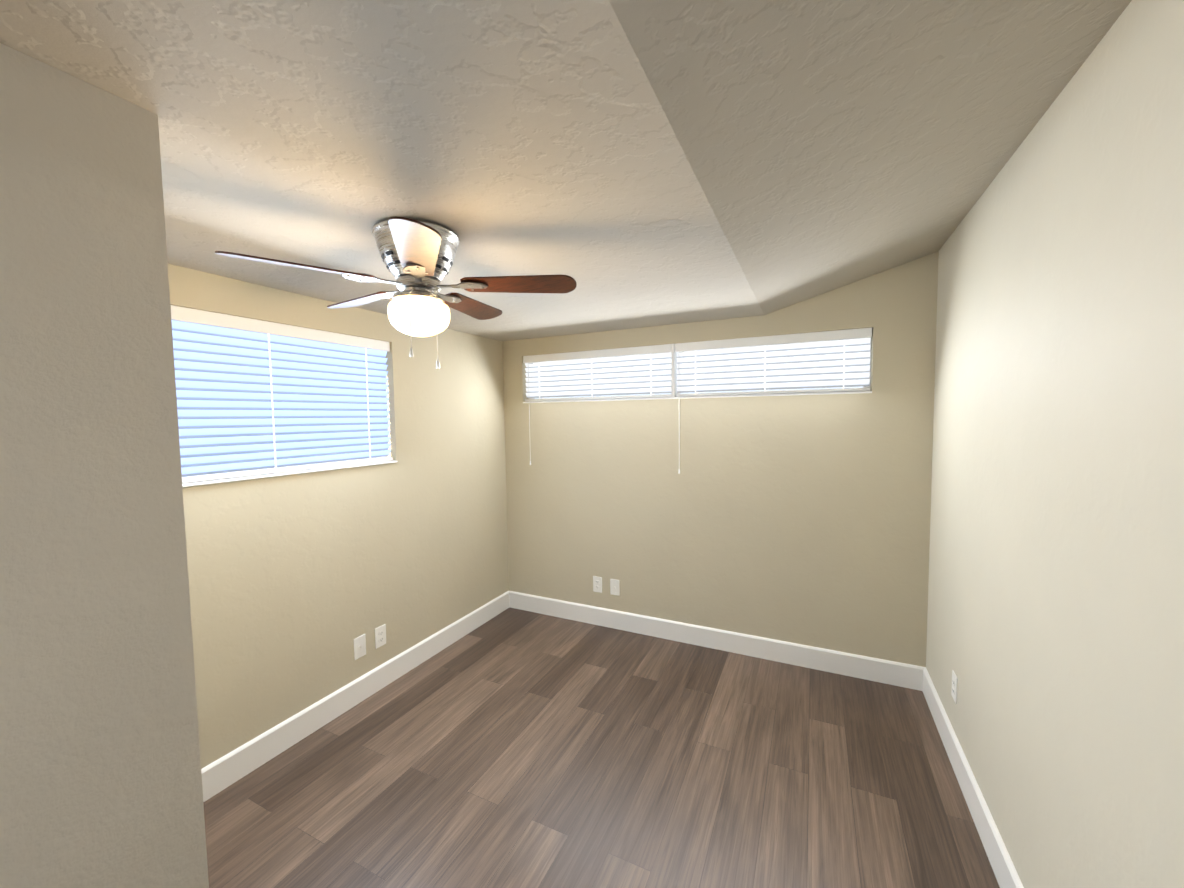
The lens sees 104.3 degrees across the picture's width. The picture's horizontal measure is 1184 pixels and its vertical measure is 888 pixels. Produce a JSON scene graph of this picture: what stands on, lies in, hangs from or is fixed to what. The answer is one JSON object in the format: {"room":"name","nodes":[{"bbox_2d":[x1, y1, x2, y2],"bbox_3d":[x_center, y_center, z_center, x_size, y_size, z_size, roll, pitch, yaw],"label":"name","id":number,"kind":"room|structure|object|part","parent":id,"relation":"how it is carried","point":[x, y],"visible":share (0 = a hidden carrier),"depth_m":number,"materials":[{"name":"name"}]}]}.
{"room":"empty bedroom","nodes":[
{"label":"empty bedroom","id":0,"kind":"room"},
{"bbox_2d":[0,43,208,887],"bbox_3d":[-1.847,0.517,0.556,1.180,2.400,1.740,1,4,26],"label":"wall","id":1,"kind":"structure","parent":0,"point":[100,775],"depth_m":0.93,"materials":[{"name":"beige paint"}]},
{"bbox_2d":[168,264,508,768],"bbox_3d":[-1.832,0.175,2.104,0.140,2.900,4.860,1,4,26],"label":"wall","id":2,"kind":"structure","parent":0,"point":[298,583],"depth_m":2.72,"materials":[{"name":"beige paint"}]},
{"bbox_2d":[171,305,392,482],"bbox_3d":[-1.667,-0.238,2.376,0.064,0.773,1.488,1,4,26],"label":"window blind","id":3,"kind":"object","parent":2,"relation":"attached to","point":[255,395],"visible":0.67,"depth_m":2.38,"materials":[{"name":"white plastic"}]},
{"bbox_2d":[182,457,397,486],"bbox_3d":[-1.680,-0.229,2.383,0.142,0.790,1.500,1,4,26],"label":"window","id":4,"kind":"structure","parent":2,"relation":"in","point":[214,481],"depth_m":2.39,"materials":[{"name":"white plastic"}]},
{"bbox_2d":[201,591,508,801],"bbox_3d":[-1.371,1.499,2.925,0.017,0.148,2.820,1,4,26],"label":"baseboard","id":5,"kind":"structure","parent":2,"relation":"attached to","point":[228,769],"depth_m":2.64,"materials":[{"name":"white wood"}]},
{"bbox_2d":[353,634,365,659],"bbox_3d":[-1.419,1.244,2.821,0.015,0.131,0.081,1,4,26],"label":"cable wall plate","id":6,"kind":"object","parent":2,"relation":"attached to","point":[359,646],"visible":1,"depth_m":2.82,"materials":[{"name":"white plastic"}]},
{"bbox_2d":[375,624,385,648],"bbox_3d":[-1.357,1.235,2.957,0.009,0.131,0.081,1,4,26],"label":"electrical outlet","id":7,"kind":"object","parent":2,"relation":"attached to","point":[380,636],"visible":1,"depth_m":2.95,"materials":[{"name":"white plastic"}]},
{"bbox_2d":[0,0,1131,340],"bbox_3d":[-0.369,-1.000,1.324,3.140,0.500,4.580,1,4,26],"label":"ceiling","id":8,"kind":"structure","parent":0,"point":[626,164],"depth_m":1.17,"materials":[{"name":"white paint"}]},
{"bbox_2d":[215,216,576,368],"bbox_3d":[-0.649,-0.520,1.727,1.098,0.499,1.100,1,4,26],"label":"ceiling fan","id":9,"kind":"object","parent":8,"relation":"attached to","point":[417,256],"depth_m":1.62,"materials":[{"name":"silver metal"}]},
{"bbox_3d":[-0.635,-0.461,1.699,0.218,0.126,0.218,1,4,26],"label":"fan light shade","id":10,"kind":"part","parent":9,"relation":"part of","materials":[{"name":"white glass"}]},
{"bbox_2d":[203,607,999,887],"bbox_3d":[-0.333,1.695,1.484,3.420,0.100,4.860,1,4,26],"label":"floor","id":11,"kind":"structure","parent":0,"point":[509,747],"depth_m":2.17,"materials":[{"name":"brown wood"}]},
{"bbox_2d":[503,251,938,666],"bbox_3d":[0.667,0.058,3.519,3.140,2.900,0.140,1,4,26],"label":"wall","id":12,"kind":"structure","parent":0,"point":[802,519],"depth_m":3.24,"materials":[{"name":"beige paint"}]},
{"bbox_2d":[593,576,601,592],"bbox_3d":[0.046,1.161,3.807,0.081,0.131,0.009,1,4,26],"label":"electrical outlet","id":13,"kind":"object","parent":12,"relation":"attached to","point":[597,584],"visible":1,"depth_m":3.81,"materials":[{"name":"white plastic"}]},
{"bbox_2d":[610,579,619,595],"bbox_3d":[0.184,1.164,3.737,0.081,0.131,0.015,1,4,26],"label":"electrical outlet","id":14,"kind":"object","parent":12,"relation":"attached to","point":[614,587],"visible":1,"depth_m":3.74,"materials":[{"name":"white plastic"}]},
{"bbox_2d":[523,338,871,402],"bbox_3d":[0.603,-0.546,3.504,2.620,0.410,0.130,1,4,26],"label":"window","id":15,"kind":"structure","parent":12,"relation":"in","point":[673,374],"depth_m":3.43,"materials":[{"name":"white plastic"}]},
{"bbox_2d":[523,344,670,464],"bbox_3d":[0.009,-0.284,3.766,1.318,0.949,0.088,1,4,26],"label":"window blind","id":16,"kind":"object","parent":15,"relation":"attached to","point":[633,370],"visible":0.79,"depth_m":3.72,"materials":[{"name":"white plastic"}]},
{"bbox_2d":[675,327,871,473],"bbox_3d":[1.199,-0.256,3.196,1.258,0.969,0.088,1,4,26],"label":"window blind","id":17,"kind":"object","parent":15,"relation":"attached to","point":[831,359],"visible":0.94,"depth_m":3.15,"materials":[{"name":"white plastic"}]},
{"bbox_2d":[509,591,920,690],"bbox_3d":[0.643,1.436,3.534,3.120,0.148,0.017,1,4,26],"label":"baseboard","id":18,"kind":"structure","parent":12,"relation":"attached to","point":[905,675],"depth_m":3.34,"materials":[{"name":"white wood"}]},
{"bbox_2d":[926,0,1183,887],"bbox_3d":[1.126,0.220,0.686,0.140,2.900,4.860,1,4,26],"label":"wall","id":19,"kind":"structure","parent":0,"point":[1055,628],"depth_m":1.26,"materials":[{"name":"beige paint"}]},
{"bbox_2d":[951,670,957,703],"bbox_3d":[1.790,1.199,2.276,0.009,0.131,0.081,1,4,26],"label":"electrical outlet","id":20,"kind":"object","parent":19,"relation":"attached to","point":[954,686],"visible":1,"depth_m":2.26,"materials":[{"name":"white plastic"}]},
{"bbox_2d":[921,666,1023,887],"bbox_3d":[1.334,1.557,1.346,0.017,0.148,3.370,1,4,26],"label":"baseboard","id":21,"kind":"structure","parent":19,"relation":"attached to","point":[1004,870],"depth_m":1.96,"materials":[{"name":"white wood"}]},
{"label":"outside","id":22,"kind":"structure","parent":0,"visible":0},
{"bbox_2d":[535,386,862,398],"bbox_3d":[0.659,-0.554,3.621,2.820,0.610,0.010,1,4,26],"label":"panel","id":23,"kind":"object","parent":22,"point":[707,392],"depth_m":3.49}
]}

